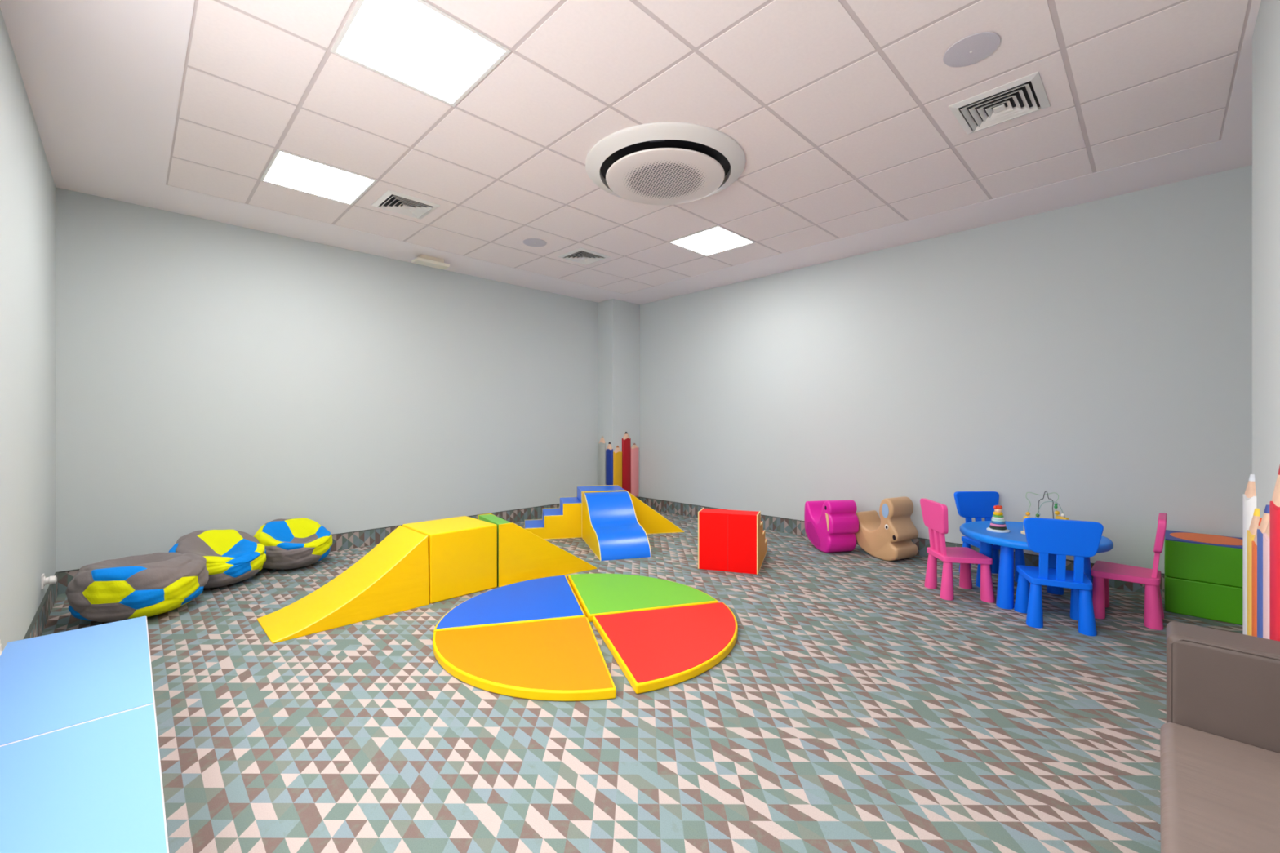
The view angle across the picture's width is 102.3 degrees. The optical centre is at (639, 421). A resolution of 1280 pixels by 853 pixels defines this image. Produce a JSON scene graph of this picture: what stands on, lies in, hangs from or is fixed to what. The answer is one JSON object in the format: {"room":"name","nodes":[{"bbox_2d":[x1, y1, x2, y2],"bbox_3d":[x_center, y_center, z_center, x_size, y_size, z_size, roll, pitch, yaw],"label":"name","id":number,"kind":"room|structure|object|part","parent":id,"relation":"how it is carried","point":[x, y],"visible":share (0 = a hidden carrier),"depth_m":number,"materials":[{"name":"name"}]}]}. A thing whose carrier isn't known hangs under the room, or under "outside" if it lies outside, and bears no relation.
{"room":"children's playroom","nodes":[
{"label":"children's playroom","id":0,"kind":"room"},
{"bbox_2d":[0,8,55,651],"bbox_3d":[-1.969,-0.278,1.361,0.120,3.085,6.925,0,0,-45],"label":"wall","id":1,"kind":"structure","parent":0,"point":[27,184],"depth_m":2.61,"materials":[{"name":"grey paint"}]},
{"bbox_2d":[0,640,2,655],"bbox_3d":[-2.567,0.920,2.060,0.016,0.082,0.082,0,0,-45],"label":"wall socket","id":2,"kind":"object","parent":1,"relation":"attached to","point":[1,646],"visible":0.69,"depth_m":2.08,"materials":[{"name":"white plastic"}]},
{"bbox_2d":[23,572,58,639],"bbox_3d":[-1.918,1.186,1.404,0.012,0.158,6.673,0,0,-45],"label":"baseboard","id":3,"kind":"structure","parent":1,"relation":"attached to","point":[38,628],"depth_m":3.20,"materials":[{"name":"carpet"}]},
{"bbox_2d":[40,573,57,589],"bbox_3d":[-3.650,0.980,3.183,0.062,0.082,0.082,0,0,-45],"label":"stopper","id":4,"kind":"object","parent":1,"relation":"attached to","point":[45,580],"visible":1,"depth_m":3.17,"materials":[{"name":"white plastic"}]},
{"bbox_3d":[-3.669,0.980,3.165,0.010,0.082,0.082,0,0,-45],"label":"plate","id":5,"kind":"part","parent":4,"relation":"part of","materials":[{"name":"white plastic"}]},
{"bbox_2d":[55,186,597,572],"bbox_3d":[-2.256,-0.278,5.872,5.830,3.085,0.120,0,0,-45],"label":"wall","id":6,"kind":"structure","parent":0,"point":[211,375],"depth_m":4.76,"materials":[{"name":"grey paint"}]},
{"bbox_2d":[57,503,559,594],"bbox_3d":[-2.442,1.186,5.595,5.175,0.158,0.012,0,0,-45],"label":"baseboard","id":7,"kind":"structure","parent":6,"relation":"attached to","point":[371,537],"depth_m":5.26,"materials":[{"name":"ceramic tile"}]},
{"bbox_2d":[597,298,639,497],"bbox_3d":[-0.304,-0.228,7.494,0.535,2.985,0.330,0,0,-45],"label":"wall","id":8,"kind":"structure","parent":0,"point":[618,321],"depth_m":7.34,"materials":[{"name":"grey paint"}]},
{"bbox_2d":[598,435,605,485],"bbox_3d":[-0.545,0.650,7.332,0.035,0.900,0.150,0,0,-45],"label":"pencil","id":9,"kind":"object","parent":8,"relation":"attached to","point":[602,444],"visible":0.65,"depth_m":7.30,"materials":[{"name":"grey"}]},
{"bbox_2d":[605,441,613,485],"bbox_3d":[-0.436,0.690,7.222,0.035,0.820,0.135,0,0,-45],"label":"pencil","id":10,"kind":"object","parent":8,"relation":"attached to","point":[609,451],"visible":0.71,"depth_m":7.19,"materials":[{"name":"blue"}]},
{"bbox_2d":[613,445,622,487],"bbox_3d":[-0.305,0.718,7.236,0.158,0.765,0.035,0,0,-45],"label":"pencil","id":11,"kind":"object","parent":8,"relation":"attached to","point":[617,454],"visible":0.67,"depth_m":7.21,"materials":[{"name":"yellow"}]},
{"bbox_2d":[622,431,631,493],"bbox_3d":[-0.188,0.620,7.352,0.162,0.960,0.035,0,0,-45],"label":"pencil","id":12,"kind":"object","parent":8,"relation":"attached to","point":[626,440],"visible":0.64,"depth_m":7.32,"materials":[{"name":"red wood"}]},
{"bbox_2d":[631,443,639,497],"bbox_3d":[-0.071,0.705,7.468,0.158,0.790,0.035,0,0,-45],"label":"pencil","id":13,"kind":"object","parent":8,"relation":"attached to","point":[634,449],"visible":0.79,"depth_m":7.45,"materials":[{"name":"pink wood"}]},
{"bbox_2d":[0,0,1261,304],"bbox_3d":[0.099,-1.770,3.416,5.950,0.100,6.925,0,0,-45],"label":"ceiling","id":14,"kind":"structure","parent":0,"point":[102,79],"depth_m":2.89,"materials":[{"name":"white paint"}]},
{"bbox_2d":[260,148,377,205],"bbox_3d":[-2.285,-1.728,3.666,0.594,0.023,0.594,0,0,-45],"label":"recessed light","id":15,"kind":"object","parent":14,"relation":"in","point":[285,169],"visible":0.95,"depth_m":3.64,"materials":[{"name":"white plastic"}]},
{"bbox_2d":[371,189,440,219],"bbox_3d":[-1.859,-1.709,4.089,0.390,0.022,0.390,0,0,-45],"label":"ceiling vent","id":16,"kind":"object","parent":14,"relation":"in","point":[392,201],"visible":1,"depth_m":4.06,"materials":[{"name":"white plastic"}]},
{"bbox_3d":[-1.859,-1.704,4.089,0.052,0.008,0.052,0,0,-45],"label":"plate","id":17,"kind":"part","parent":16,"relation":"part of","materials":[{"name":"white plastic"}]},
{"bbox_2d":[330,0,511,106],"bbox_3d":[-1.016,-1.728,2.389,0.594,0.023,0.594,0,0,-45],"label":"recessed light","id":18,"kind":"object","parent":14,"relation":"in","point":[417,45],"visible":0.94,"depth_m":2.36,"materials":[{"name":"white plastic"}]},
{"bbox_2d":[411,254,449,269],"bbox_3d":[-2.194,-1.683,5.405,0.340,0.075,0.167,0,0,-45],"label":"emergency light","id":19,"kind":"object","parent":14,"relation":"attached to","point":[423,260],"visible":1,"depth_m":5.37,"materials":[{"name":"beige plastic"}]},
{"bbox_2d":[522,238,546,246],"bbox_3d":[-1.008,-1.714,4.934,0.224,0.013,0.224,0,0,-45],"label":"ceiling speaker","id":20,"kind":"object","parent":14,"relation":"attached to","point":[529,242],"visible":1,"depth_m":4.92,"materials":[{"name":"white plastic"}]},
{"bbox_2d":[524,240,544,246],"bbox_3d":[-1.008,-1.712,4.934,0.204,0.002,0.204,0,0,-45],"label":"grille","id":21,"kind":"object","parent":20,"relation":"attached to","point":[529,242],"depth_m":4.93,"materials":[{"name":"white metal"}]},
{"bbox_2d":[557,247,610,264],"bbox_3d":[-0.582,-1.709,5.357,0.390,0.022,0.390,0,0,-45],"label":"ceiling vent","id":22,"kind":"object","parent":14,"relation":"in","point":[582,255],"visible":1,"depth_m":5.33,"materials":[{"name":"white plastic"}]},
{"bbox_2d":[585,121,745,204],"bbox_3d":[0.169,-1.673,3.488,1.070,0.094,1.070,0,0,-45],"label":"air conditioner","id":23,"kind":"object","parent":14,"relation":"attached to","point":[664,162],"visible":1,"depth_m":3.29,"materials":[{"name":"white plastic"}]},
{"bbox_2d":[165,0,1252,293],"bbox_3d":[0.054,-1.728,3.445,4.546,0.009,5.350,0,0,-45],"label":"grid","id":24,"kind":"structure","parent":14,"relation":"attached to","point":[1063,48],"depth_m":2.81,"materials":[{"name":"grey metal"}]},
{"bbox_2d":[668,225,755,256],"bbox_3d":[0.690,-1.728,4.929,0.594,0.023,0.594,0,0,-45],"label":"recessed light","id":25,"kind":"object","parent":14,"relation":"in","point":[717,239],"visible":0.84,"depth_m":4.90,"materials":[{"name":"white plastic"}]},
{"bbox_2d":[942,31,1000,66],"bbox_3d":[1.529,-1.714,2.380,0.224,0.013,0.224,0,0,-45],"label":"ceiling speaker","id":26,"kind":"object","parent":14,"relation":"attached to","point":[971,49],"visible":1,"depth_m":2.37,"materials":[{"name":"white plastic"}]},
{"bbox_2d":[947,36,995,64],"bbox_3d":[1.529,-1.712,2.380,0.204,0.002,0.204,0,0,-45],"label":"grille","id":27,"kind":"object","parent":26,"relation":"attached to","point":[968,50],"depth_m":2.37,"materials":[{"name":"white metal"}]},
{"bbox_2d":[948,71,1049,134],"bbox_3d":[1.955,-1.709,2.803,0.390,0.022,0.390,0,0,-45],"label":"ceiling vent","id":28,"kind":"object","parent":14,"relation":"in","point":[1026,95],"visible":1,"depth_m":2.78,"materials":[{"name":"white plastic"}]},
{"bbox_3d":[1.955,-1.704,2.803,0.052,0.008,0.052,0,0,-45],"label":"plate","id":29,"kind":"part","parent":28,"relation":"part of","materials":[{"name":"white plastic"}]},
{"bbox_2d":[41,511,1242,852],"bbox_3d":[0.099,1.315,3.416,5.950,0.100,6.925,0,0,-45],"label":"floor","id":30,"kind":"structure","parent":0,"point":[854,707],"depth_m":2.10,"materials":[{"name":"carpet"}]},
{"bbox_2d":[0,616,155,746],"bbox_3d":[-1.990,1.065,1.805,0.396,0.400,1.004,0,0,-45],"label":"foam mat","id":31,"kind":"object","parent":30,"relation":"on","point":[49,683],"visible":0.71,"depth_m":1.74,"materials":[{"name":"blue"}]},
{"bbox_2d":[0,703,168,852],"bbox_3d":[-1.279,1.065,1.090,0.396,0.400,1.004,0,0,-45],"label":"foam mat","id":32,"kind":"object","parent":30,"relation":"on","point":[95,786],"visible":1,"depth_m":1.21,"materials":[{"name":"blue"}]},
{"bbox_2d":[65,552,208,622],"bbox_3d":[-3.289,1.081,3.396,0.676,0.367,0.686,0,0,15],"label":"bean bag","id":33,"kind":"object","parent":30,"relation":"on","point":[131,587],"visible":0.98,"depth_m":3.18,"materials":[{"name":"grey fabric"}]},
{"bbox_2d":[168,528,266,588],"bbox_3d":[-3.301,1.065,4.021,0.620,0.399,0.634,0,0,30],"label":"bean bag","id":34,"kind":"object","parent":30,"relation":"on","point":[232,556],"visible":0.65,"depth_m":3.98,"materials":[{"name":"grey fabric"}]},
{"bbox_2d":[253,518,332,569],"bbox_3d":[-3.042,1.067,4.509,0.606,0.396,0.608,0,0,35],"label":"bean bag","id":35,"kind":"object","parent":30,"relation":"on","point":[290,543],"visible":0.86,"depth_m":4.42,"materials":[{"name":"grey fabric"}]},
{"bbox_2d":[256,525,429,644],"bbox_3d":[-1.956,1.024,3.432,0.899,0.481,0.515,0,0,-45],"label":"ramp","id":36,"kind":"object","parent":30,"relation":"on","point":[393,577],"visible":1,"depth_m":3.39,"materials":[{"name":"yellow plastic"}]},
{"bbox_2d":[402,515,497,603],"bbox_3d":[-1.455,1.024,3.940,0.515,0.482,0.525,0,0,-45],"label":"cube","id":37,"kind":"object","parent":30,"relation":"on","point":[463,550],"visible":0.87,"depth_m":3.76,"materials":[{"name":"yellow plastic"}]},
{"bbox_2d":[433,575,586,633],"bbox_3d":[-0.895,1.240,3.545,0.899,0.050,0.900,0,0,-16],"label":"floor mat","id":38,"kind":"object","parent":30,"relation":"on","point":[553,597],"visible":0.93,"depth_m":3.38,"materials":[{"name":"blue plastic"}]},
{"bbox_2d":[432,617,616,701],"bbox_3d":[-0.650,1.240,2.676,0.900,0.050,0.900,0,0,-15],"label":"floor mat","id":39,"kind":"object","parent":30,"relation":"on","point":[558,660],"visible":1,"depth_m":2.64,"materials":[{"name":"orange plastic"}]},
{"bbox_2d":[478,513,596,586],"bbox_3d":[-0.869,1.024,4.391,0.867,0.482,0.504,0,0,-35],"label":"wedge","id":40,"kind":"object","parent":30,"relation":"on","point":[522,555],"visible":0.89,"depth_m":4.08,"materials":[{"name":"yellow plastic"}]},
{"bbox_3d":[-0.725,1.026,4.189,0.860,0.478,0.004,0,0,-35],"label":"panel","id":41,"kind":"part","parent":40,"relation":"part of","materials":[{"name":"yellow leather"}]},
{"bbox_2d":[524,497,582,539],"bbox_3d":[-0.987,1.076,5.804,0.608,0.379,0.493,0,0,-13],"label":"steps","id":42,"kind":"structure","parent":30,"relation":"on","point":[564,522],"depth_m":5.61,"materials":[{"name":"blue plastic"}]},
{"bbox_2d":[576,484,626,502],"bbox_3d":[-0.455,1.013,5.930,0.497,0.503,0.493,0,0,-13],"label":"platform","id":43,"kind":"object","parent":30,"relation":"on","point":[580,489],"visible":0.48,"depth_m":5.88,"materials":[{"name":"blue leather"}]},
{"bbox_3d":[-0.399,1.015,5.694,0.490,0.500,0.004,0,0,-13],"label":"panel","id":44,"kind":"part","parent":43,"relation":"part of","materials":[{"name":"leather"}]},
{"bbox_2d":[582,490,651,560],"bbox_3d":[-0.262,1.012,5.215,0.489,0.505,0.969,0,0,-16],"label":"slide","id":45,"kind":"object","parent":30,"relation":"on","point":[611,529],"visible":1,"depth_m":5.14,"materials":[{"name":"blue plastic"}]},
{"bbox_3d":[-0.493,1.015,5.147,0.004,0.501,0.962,0,0,-16],"label":"panel","id":46,"kind":"part","parent":45,"relation":"part of","materials":[{"name":"leather"}]},
{"bbox_2d":[568,573,718,622],"bbox_3d":[-0.018,1.240,3.803,0.900,0.050,0.900,0,0,-16],"label":"floor mat","id":47,"kind":"object","parent":30,"relation":"on","point":[597,594],"visible":0.92,"depth_m":3.64,"materials":[{"name":"green leather"}]},
{"bbox_2d":[618,485,684,533],"bbox_3d":[0.118,1.013,6.066,0.692,0.504,0.493,0,0,-13],"label":"ramp","id":48,"kind":"object","parent":30,"relation":"on","point":[651,522],"visible":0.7,"depth_m":5.82,"materials":[{"name":"yellow plastic"}]},
{"bbox_3d":[0.175,1.015,5.829,0.685,0.500,0.004,0,0,-13],"label":"panel","id":49,"kind":"part","parent":48,"relation":"part of","materials":[{"name":"yellow plastic"}]},
{"bbox_2d":[592,602,737,693],"bbox_3d":[0.256,1.240,2.933,0.899,0.050,0.899,0,0,-16],"label":"floor mat","id":50,"kind":"object","parent":30,"relation":"on","point":[656,649],"visible":1,"depth_m":2.87,"materials":[{"name":"red leather"}]},
{"bbox_2d":[697,507,767,574],"bbox_3d":[0.869,1.018,4.726,0.507,0.494,0.808,0,0,19],"label":"steps","id":51,"kind":"structure","parent":30,"relation":"on","point":[729,540],"depth_m":4.36,"materials":[{"name":"red plastic"}]},
{"bbox_3d":[1.105,1.020,4.645,0.004,0.490,0.800,0,0,19],"label":"panel","id":52,"kind":"part","parent":51,"relation":"part of","materials":[{"name":"beige wood"}]},
{"bbox_2d":[804,499,858,552],"bbox_3d":[1.888,1.010,5.110,0.306,0.511,0.502,0,0,-13],"label":"elephant rocker","id":53,"kind":"object","parent":30,"relation":"on","point":[830,526],"visible":1,"depth_m":4.92,"materials":[{"name":"pink plastic"}]},
{"bbox_2d":[855,496,918,560],"bbox_3d":[2.303,0.981,4.850,0.308,0.569,0.492,0,0,-27],"label":"toy","id":54,"kind":"object","parent":30,"relation":"on","point":[887,537],"visible":0.97,"depth_m":4.69,"materials":[{"name":"beige plastic"}]},
{"bbox_2d":[920,497,995,602],"bbox_3d":[2.338,0.927,3.806,0.362,0.675,0.381,0,0,6],"label":"child chair","id":55,"kind":"object","parent":30,"relation":"on","point":[935,514],"visible":1,"depth_m":3.73,"materials":[{"name":"pink plastic"}]},
{"bbox_3d":[2.227,1.130,3.946,0.086,0.270,0.086,0,0,6],"label":"leg","id":56,"kind":"part","parent":55,"relation":"part of","materials":[{"name":"pink plastic"}]},
{"bbox_3d":[2.187,0.698,3.822,0.058,0.215,0.378,0,0,6],"label":"backrest","id":57,"kind":"part","parent":55,"relation":"part of","materials":[{"name":"pink plastic"}]},
{"bbox_3d":[2.200,1.130,3.693,0.086,0.270,0.086,0,0,6],"label":"leg","id":58,"kind":"part","parent":55,"relation":"part of","materials":[{"name":"pink plastic"}]},
{"bbox_3d":[2.344,0.983,3.805,0.320,0.040,0.354,0,0,6],"label":"seat","id":59,"kind":"part","parent":55,"relation":"part of","materials":[{"name":"pink plastic"}]},
{"bbox_3d":[2.491,1.130,3.938,0.086,0.270,0.086,0,0,6],"label":"leg","id":60,"kind":"part","parent":55,"relation":"part of","materials":[{"name":"pink plastic"}]},
{"bbox_3d":[2.459,1.130,3.644,0.086,0.270,0.086,0,0,6],"label":"leg","id":61,"kind":"part","parent":55,"relation":"part of","materials":[{"name":"pink plastic"}]},
{"bbox_2d":[953,491,1025,582],"bbox_3d":[2.858,0.927,4.202,0.381,0.675,0.362,0,0,-3],"label":"child chair","id":62,"kind":"object","parent":30,"relation":"on","point":[976,504],"visible":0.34,"depth_m":4.33,"materials":[{"name":"blue plastic"}]},
{"bbox_3d":[2.724,1.130,4.320,0.086,0.270,0.086,0,0,-3],"label":"leg","id":63,"kind":"part","parent":62,"relation":"part of","materials":[{"name":"blue plastic"}]},
{"bbox_3d":[2.850,0.698,4.353,0.378,0.215,0.058,0,0,-3],"label":"backrest","id":64,"kind":"part","parent":62,"relation":"part of","materials":[{"name":"blue plastic"}]},
{"bbox_3d":[2.858,0.983,4.195,0.354,0.040,0.320,0,0,-3],"label":"seat","id":65,"kind":"part","parent":62,"relation":"part of","materials":[{"name":"blue plastic"}]},
{"bbox_3d":[2.979,1.130,4.333,0.086,0.270,0.086,0,0,-3],"label":"leg","id":66,"kind":"part","parent":62,"relation":"part of","materials":[{"name":"blue plastic"}]},
{"bbox_3d":[3.012,1.130,4.071,0.086,0.270,0.086,0,0,-3],"label":"leg","id":67,"kind":"part","parent":62,"relation":"part of","materials":[{"name":"blue plastic"}]},
{"bbox_2d":[960,520,1113,609],"bbox_3d":[2.785,1.024,3.670,0.864,0.482,0.864,0,0,18],"label":"table","id":68,"kind":"object","parent":30,"relation":"on","point":[976,531],"visible":0.59,"depth_m":3.52,"materials":[{"name":"blue plastic"}]},
{"bbox_3d":[2.641,1.045,3.955,0.107,0.440,0.107,0,0,18],"label":"leg","id":69,"kind":"part","parent":68,"relation":"part of","materials":[{"name":"blue plastic"}]},
{"bbox_2d":[986,505,1009,533],"bbox_3d":[2.580,0.694,3.713,0.140,0.185,0.140,0,0,-45],"label":"stacking toy","id":70,"kind":"object","parent":68,"relation":"on","point":[997,524],"visible":1,"depth_m":3.69,"materials":[{"name":"multicoloured plastic"}]},
{"bbox_3d":[2.500,1.045,3.526,0.107,0.440,0.107,0,0,18],"label":"leg","id":71,"kind":"part","parent":68,"relation":"part of","materials":[{"name":"blue plastic"}]},
{"bbox_2d":[1020,490,1068,534],"bbox_3d":[2.813,0.631,3.571,0.270,0.309,0.120,0,0,-3],"label":"bead maze","id":72,"kind":"object","parent":68,"relation":"on","point":[1056,513],"visible":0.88,"depth_m":3.58,"materials":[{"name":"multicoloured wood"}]},
{"bbox_3d":[2.929,0.711,3.577,0.020,0.106,0.090,0,0,-3],"label":"post","id":73,"kind":"part","parent":72,"relation":"part of","materials":[{"name":"orange"}]},
{"bbox_3d":[3.071,1.045,3.814,0.107,0.440,0.107,0,0,18],"label":"leg","id":74,"kind":"part","parent":68,"relation":"part of","materials":[{"name":"blue plastic"}]},
{"bbox_3d":[2.929,1.045,3.385,0.107,0.440,0.107,0,0,18],"label":"leg","id":75,"kind":"part","parent":68,"relation":"part of","materials":[{"name":"blue plastic"}]},
{"bbox_2d":[1013,517,1103,635],"bbox_3d":[2.621,0.927,3.252,0.381,0.675,0.362,0,0,27],"label":"child chair","id":76,"kind":"object","parent":30,"relation":"on","point":[1062,538],"visible":1,"depth_m":3.13,"materials":[{"name":"blue plastic"}]},
{"bbox_3d":[2.553,1.130,3.442,0.086,0.270,0.086,0,0,27],"label":"leg","id":77,"kind":"part","parent":76,"relation":"part of","materials":[{"name":"blue plastic"}]},
{"bbox_3d":[2.450,1.130,3.199,0.086,0.270,0.086,0,0,27],"label":"leg","id":78,"kind":"part","parent":76,"relation":"part of","materials":[{"name":"blue plastic"}]},
{"bbox_3d":[2.624,0.983,3.258,0.354,0.040,0.320,0,0,27],"label":"seat","id":79,"kind":"part","parent":76,"relation":"part of","materials":[{"name":"blue plastic"}]},
{"bbox_3d":[2.551,0.698,3.117,0.378,0.215,0.058,0,0,27],"label":"backrest","id":80,"kind":"part","parent":76,"relation":"part of","materials":[{"name":"blue plastic"}]},
{"bbox_3d":[2.815,1.130,3.307,0.086,0.270,0.086,0,0,27],"label":"leg","id":81,"kind":"part","parent":76,"relation":"part of","materials":[{"name":"blue plastic"}]},
{"bbox_3d":[2.677,1.130,3.083,0.086,0.270,0.086,0,0,27],"label":"leg","id":82,"kind":"part","parent":76,"relation":"part of","materials":[{"name":"blue plastic"}]},
{"bbox_2d":[1090,512,1167,630],"bbox_3d":[3.167,0.927,3.349,0.381,0.675,0.362,0,0,-44],"label":"child chair","id":83,"kind":"object","parent":30,"relation":"on","point":[1101,571],"visible":0.97,"depth_m":3.24,"materials":[{"name":"pink plastic"}]},
{"bbox_3d":[2.965,1.130,3.347,0.086,0.270,0.086,0,0,-44],"label":"leg","id":84,"kind":"part","parent":83,"relation":"part of","materials":[{"name":"pink plastic"}]},
{"bbox_3d":[3.178,1.130,3.551,0.086,0.270,0.086,0,0,-44],"label":"leg","id":85,"kind":"part","parent":83,"relation":"part of","materials":[{"name":"pink plastic"}]},
{"bbox_3d":[3.163,0.983,3.354,0.354,0.040,0.320,0,0,-44],"label":"seat","id":86,"kind":"part","parent":83,"relation":"part of","materials":[{"name":"pink plastic"}]},
{"bbox_3d":[3.162,1.130,3.171,0.086,0.270,0.086,0,0,-44],"label":"leg","id":87,"kind":"part","parent":83,"relation":"part of","materials":[{"name":"pink plastic"}]},
{"bbox_3d":[3.272,0.698,3.240,0.378,0.215,0.058,0,0,-44],"label":"backrest","id":88,"kind":"part","parent":83,"relation":"part of","materials":[{"name":"pink plastic"}]},
{"bbox_3d":[3.346,1.130,3.348,0.086,0.270,0.086,0,0,-44],"label":"leg","id":89,"kind":"part","parent":83,"relation":"part of","materials":[{"name":"pink plastic"}]},
{"bbox_2d":[1164,529,1242,625],"bbox_3d":[3.794,1.020,3.431,0.405,0.489,0.420,0,0,-45],"label":"foam box","id":90,"kind":"object","parent":30,"relation":"on","point":[1203,572],"visible":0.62,"depth_m":3.32,"materials":[{"name":"green plastic"}]},
{"bbox_2d":[1160,621,1279,852],"bbox_3d":[1.298,0.865,0.646,1.927,0.800,0.906,0,0,-45],"label":"sofa","id":91,"kind":"object","parent":30,"relation":"on","point":[1220,738],"visible":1,"depth_m":1.37,"materials":[{"name":"beige leather"}]},
{"bbox_2d":[1160,722,1279,852],"bbox_3d":[1.236,0.935,0.712,1.564,0.136,0.726,0,0,-45],"label":"seat cushion","id":92,"kind":"object","parent":91,"relation":"on","point":[1220,787],"depth_m":1.21,"materials":[{"name":"beige leather"}]},
{"bbox_3d":[1.924,0.914,1.258,0.175,0.582,0.892,0,0,-45],"label":"arm","id":93,"kind":"part","parent":91,"relation":"part of","materials":[{"name":"beige leather"}]},
{"bbox_2d":[640,164,1252,573],"bbox_3d":[2.210,-0.278,5.427,0.120,3.085,6.805,0,0,-45],"label":"wall","id":94,"kind":"structure","parent":0,"point":[1096,355],"depth_m":4.48,"materials":[{"name":"grey paint"}]},
{"bbox_2d":[640,497,1164,596],"bbox_3d":[2.237,1.186,5.306,0.012,0.158,6.355,0,0,-45],"label":"baseboard","id":95,"kind":"structure","parent":94,"relation":"attached to","point":[776,524],"depth_m":5.78,"materials":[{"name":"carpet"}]},
{"bbox_2d":[1252,0,1279,518],"bbox_3d":[2.625,-0.228,1.703,1.000,2.985,0.695,0,0,-45],"label":"wall pier","id":96,"kind":"object","parent":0,"point":[1266,33],"visible":0.52,"depth_m":1.98,"materials":[{"name":"grey paint"}]},
{"bbox_2d":[1242,474,1256,635],"bbox_3d":[2.670,0.665,2.260,0.150,0.870,0.032,0,0,-45],"label":"pencil","id":97,"kind":"object","parent":96,"relation":"attached to","point":[1249,498],"visible":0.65,"depth_m":2.24,"materials":[{"name":"white"}]},
{"bbox_2d":[1247,508,1260,635],"bbox_3d":[2.559,0.730,2.150,0.150,0.740,0.032,0,0,-45],"label":"pencil","id":98,"kind":"object","parent":96,"relation":"attached to","point":[1251,532],"visible":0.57,"depth_m":2.13,"materials":[{"name":"orange"}]},
{"bbox_2d":[1251,517,1262,636],"bbox_3d":[2.448,0.740,2.040,0.150,0.720,0.032,0,0,-45],"label":"pencil","id":99,"kind":"object","parent":96,"relation":"attached to","point":[1254,544],"visible":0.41,"depth_m":2.02,"materials":[{"name":"orange"}]},
{"bbox_2d":[1257,504,1269,638],"bbox_3d":[2.337,0.705,1.929,0.150,0.790,0.032,0,0,-45],"label":"pencil","id":100,"kind":"object","parent":96,"relation":"attached to","point":[1265,518],"visible":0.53,"depth_m":1.91,"materials":[{"name":"blue"}]},
{"bbox_2d":[1262,520,1269,639],"bbox_3d":[2.225,0.705,1.819,0.150,0.790,0.032,0,0,-45],"label":"pencil","id":101,"kind":"object","parent":96,"relation":"attached to","point":[1265,535],"visible":0.28,"depth_m":1.80,"materials":[{"name":"pink"}]},
{"bbox_2d":[1269,465,1279,641],"bbox_3d":[2.110,0.618,1.704,0.165,0.965,0.032,0,0,-45],"label":"pencil","id":102,"kind":"object","parent":96,"relation":"attached to","point":[1274,505],"visible":0.69,"depth_m":1.68,"materials":[{"name":"red"}]}
]}

